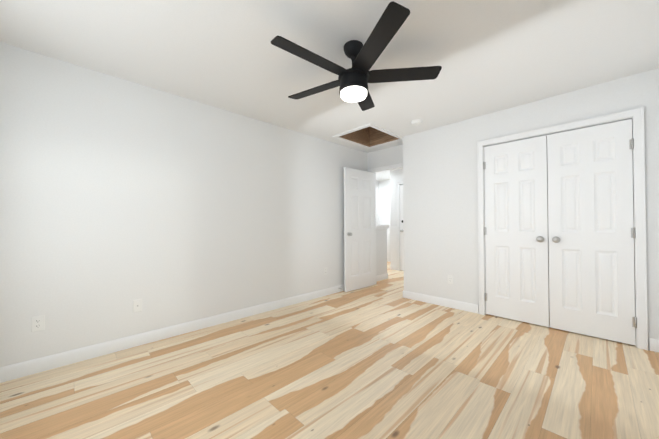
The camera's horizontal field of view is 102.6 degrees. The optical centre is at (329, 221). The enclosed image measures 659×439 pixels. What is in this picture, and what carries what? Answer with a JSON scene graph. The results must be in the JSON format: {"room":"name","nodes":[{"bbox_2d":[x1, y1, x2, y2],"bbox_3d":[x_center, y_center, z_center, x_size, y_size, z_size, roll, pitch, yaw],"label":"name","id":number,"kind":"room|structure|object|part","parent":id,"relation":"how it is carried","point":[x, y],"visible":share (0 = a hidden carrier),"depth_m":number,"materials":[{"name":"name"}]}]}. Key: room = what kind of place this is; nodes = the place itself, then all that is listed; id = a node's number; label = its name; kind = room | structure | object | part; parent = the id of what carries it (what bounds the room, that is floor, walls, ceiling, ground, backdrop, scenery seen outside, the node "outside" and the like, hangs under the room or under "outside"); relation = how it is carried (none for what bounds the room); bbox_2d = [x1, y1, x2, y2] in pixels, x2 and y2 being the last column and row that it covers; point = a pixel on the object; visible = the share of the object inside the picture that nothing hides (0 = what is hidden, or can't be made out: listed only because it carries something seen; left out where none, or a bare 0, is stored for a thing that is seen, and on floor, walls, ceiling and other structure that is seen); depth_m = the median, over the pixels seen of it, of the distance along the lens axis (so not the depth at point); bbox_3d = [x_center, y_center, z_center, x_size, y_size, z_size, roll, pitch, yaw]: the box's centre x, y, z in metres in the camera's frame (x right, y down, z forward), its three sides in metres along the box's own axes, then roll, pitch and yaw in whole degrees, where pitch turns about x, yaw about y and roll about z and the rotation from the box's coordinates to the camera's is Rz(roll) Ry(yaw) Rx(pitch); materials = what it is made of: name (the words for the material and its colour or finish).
{"room":"empty bedroom","nodes":[
{"label":"empty bedroom","id":0,"kind":"room"},
{"bbox_2d":[0,42,386,366],"bbox_3d":[-0.776,-0.070,3.560,5.390,2.440,0.160,0,-1,-45],"label":"wall","id":1,"kind":"structure","parent":0,"point":[118,196],"depth_m":2.47,"materials":[{"name":"white paint"}]},
{"bbox_2d":[31,315,44,331],"bbox_3d":[-2.220,0.774,2.010,0.070,0.115,0.008,0,-1,-45],"label":"electrical outlet","id":2,"kind":"object","parent":1,"relation":"attached to","point":[37,323],"visible":1,"depth_m":2.01,"materials":[{"name":"white plastic"}]},
{"bbox_2d":[133,299,141,312],"bbox_3d":[-1.775,0.776,2.441,0.070,0.115,0.017,0,-1,-45],"label":"outlet plate","id":3,"kind":"object","parent":1,"relation":"attached to","point":[137,305],"visible":1,"depth_m":2.44,"materials":[{"name":"white plastic"}]},
{"bbox_2d":[0,284,344,382],"bbox_3d":[-0.918,1.096,3.280,4.600,0.105,0.014,0,-1,-45],"label":"baseboard","id":4,"kind":"structure","parent":1,"relation":"attached to","point":[23,369],"depth_m":2.44,"materials":[{"name":"white wood"}]},
{"bbox_2d":[344,167,374,291],"bbox_3d":[0.521,0.122,4.569,0.753,2.035,0.159,0,-1,-45],"label":"door","id":5,"kind":"structure","parent":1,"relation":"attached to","point":[359,254],"depth_m":4.52,"materials":[{"name":"white wood"}]},
{"bbox_2d":[376,273,387,280],"bbox_3d":[0.981,1.103,5.203,0.604,0.105,0.014,0,-1,-45],"label":"baseboard","id":6,"kind":"structure","parent":1,"relation":"attached to","point":[382,277],"depth_m":5.27,"materials":[{"name":"white wood"}]},
{"bbox_2d":[376,225,388,228],"bbox_3d":[0.937,0.106,5.269,0.630,0.080,0.200,0,-1,-45],"label":"trim","id":7,"kind":"structure","parent":1,"relation":"on","point":[382,226],"depth_m":5.26,"materials":[{"name":"white wood"}]},
{"bbox_2d":[0,261,658,438],"bbox_3d":[0.689,1.172,3.642,7.600,0.060,5.350,0,-1,-45],"label":"floor","id":8,"kind":"structure","parent":0,"point":[383,359],"depth_m":1.85,"materials":[{"name":"brown wood"}]},
{"bbox_2d":[0,0,658,180],"bbox_3d":[0.674,-1.347,3.665,7.600,0.100,5.350,0,-1,-45],"label":"ceiling","id":9,"kind":"structure","parent":0,"point":[490,56],"depth_m":2.00,"materials":[{"name":"white paint"}]},
{"bbox_2d":[271,1,441,110],"bbox_3d":[0.146,-1.120,1.973,1.228,0.381,1.228,0,-1,-45],"label":"fan","id":10,"kind":"object","parent":9,"relation":"hanging from","point":[355,79],"visible":1,"depth_m":1.87,"materials":[{"name":"black metal"}]},
{"bbox_2d":[332,123,402,148],"bbox_3d":[0.614,-1.287,4.040,0.910,0.014,0.720,0,-1,-45],"label":"trim","id":11,"kind":"structure","parent":9,"relation":"attached to","point":[337,136],"depth_m":3.92,"materials":[{"name":"white wood"}]},
{"bbox_2d":[340,127,397,146],"bbox_3d":[0.612,-1.628,4.043,1.800,0.671,1.610,0,-1,-45],"label":"framing","id":12,"kind":"object","parent":9,"relation":"attached to","point":[369,136],"visible":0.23,"depth_m":4.39,"materials":[{"name":"brown wood"}]},
{"bbox_2d":[411,119,422,125],"bbox_3d":[1.129,-1.282,3.417,0.144,0.040,0.144,0,-1,-45],"label":"smoke detector","id":13,"kind":"object","parent":9,"relation":"attached to","point":[416,122],"visible":1,"depth_m":3.38,"materials":[{"name":"white plastic"}]},
{"bbox_2d":[376,180,378,224],"bbox_3d":[0.518,-0.044,7.173,2.900,2.440,0.100,0,-1,-45],"label":"wall","id":14,"kind":"structure","parent":0,"point":[377,202],"depth_m":8.04,"materials":[{"name":"white paint"}]},
{"bbox_2d":[367,144,402,171],"bbox_3d":[0.476,-0.062,5.218,0.100,2.440,2.630,0,-1,-45],"label":"wall","id":15,"kind":"structure","parent":0,"point":[386,157],"depth_m":4.63,"materials":[{"name":"white paint"}]},
{"bbox_2d":[368,163,402,171],"bbox_3d":[1.044,0.086,4.551,0.024,2.125,0.885,0,-1,-45],"label":"door frame","id":16,"kind":"structure","parent":15,"relation":"attached to","point":[386,167],"depth_m":4.60,"materials":[{"name":"white wood"}]},
{"bbox_2d":[372,167,402,283],"bbox_3d":[1.091,0.109,4.592,0.100,2.080,0.800,0,-1,-45],"label":"trim","id":17,"kind":"structure","parent":15,"relation":"attached to","point":[375,210],"depth_m":4.88,"materials":[{"name":"white wood"}]},
{"bbox_2d":[379,179,390,261],"bbox_3d":[1.983,-0.048,7.680,0.100,2.440,1.230,0,-1,-45],"label":"wall","id":18,"kind":"structure","parent":0,"point":[384,205],"depth_m":7.89,"materials":[{"name":"white paint"}]},
{"bbox_2d":[390,169,402,225],"bbox_3d":[2.109,-0.064,5.960,0.130,2.440,1.600,0,-1,-45],"label":"wall","id":19,"kind":"structure","parent":0,"point":[396,175],"depth_m":6.41,"materials":[{"name":"white paint"}]},
{"bbox_2d":[390,265,396,269],"bbox_3d":[1.559,1.111,6.414,0.014,0.105,0.184,0,-1,-45],"label":"baseboard","id":20,"kind":"structure","parent":19,"relation":"attached to","point":[392,267],"depth_m":6.41,"materials":[{"name":"white wood"}]},
{"bbox_2d":[390,229,396,265],"bbox_3d":[1.567,0.621,6.413,0.006,0.875,0.191,0,-1,-45],"label":"trim","id":21,"kind":"structure","parent":19,"relation":"attached to","point":[393,240],"depth_m":6.42,"materials":[{"name":"white wood"}]},
{"bbox_2d":[396,181,402,270],"bbox_3d":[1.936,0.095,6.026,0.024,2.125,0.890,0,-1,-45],"label":"door frame","id":22,"kind":"structure","parent":19,"relation":"attached to","point":[398,233],"depth_m":6.31,"materials":[{"name":"white wood"}]},
{"bbox_2d":[400,185,403,270],"bbox_3d":[1.938,0.128,6.028,0.097,2.035,0.752,0,-1,-45],"label":"door","id":23,"kind":"structure","parent":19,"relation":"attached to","point":[401,234],"depth_m":6.28,"materials":[{"name":"white wood"}]},
{"bbox_2d":[403,68,658,349],"bbox_3d":[2.038,-0.090,3.143,0.100,2.440,2.520,0,-1,-45],"label":"wall","id":24,"kind":"structure","parent":0,"point":[440,215],"depth_m":3.37,"materials":[{"name":"white paint"}]},
{"bbox_2d":[403,291,478,313],"bbox_3d":[1.476,1.085,3.630,0.014,0.105,1.039,0,-1,-45],"label":"baseboard","id":25,"kind":"structure","parent":24,"relation":"attached to","point":[463,306],"depth_m":3.57,"materials":[{"name":"white wood"}]},
{"bbox_2d":[483,135,548,326],"bbox_3d":[2.090,0.099,3.008,0.097,2.035,0.614,0,-1,-45],"label":"closet door leaf","id":26,"kind":"structure","parent":24,"relation":"in","point":[516,234],"depth_m":2.99,"materials":[{"name":"white wood"}]},
{"bbox_3d":[2.249,0.185,2.821,0.062,0.066,0.066,0,-1,-44],"label":"knob","id":27,"kind":"part","parent":26,"relation":"part of","materials":[{"name":"grey metal"}]},
{"bbox_2d":[477,107,647,349],"bbox_3d":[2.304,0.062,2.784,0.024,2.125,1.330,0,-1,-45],"label":"trim","id":28,"kind":"structure","parent":24,"relation":"attached to","point":[640,232],"depth_m":2.35,"materials":[{"name":"white wood"}]},
{"bbox_2d":[547,119,636,344],"bbox_3d":[2.524,0.092,2.566,0.097,2.035,0.614,0,-1,-45],"label":"closet door leaf","id":29,"kind":"structure","parent":24,"relation":"in","point":[591,231],"depth_m":2.56,"materials":[{"name":"white wood"}]},
{"bbox_3d":[2.341,0.184,2.728,0.062,0.066,0.066,0,-1,-44],"label":"knob","id":30,"kind":"part","parent":29,"relation":"part of","materials":[{"name":"grey metal"}]},
{"bbox_2d":[649,338,658,351],"bbox_3d":[2.837,1.064,2.245,0.014,0.105,0.145,0,-1,-45],"label":"baseboard","id":31,"kind":"structure","parent":24,"relation":"attached to","point":[654,345],"depth_m":2.28,"materials":[{"name":"white wood"}]}
]}

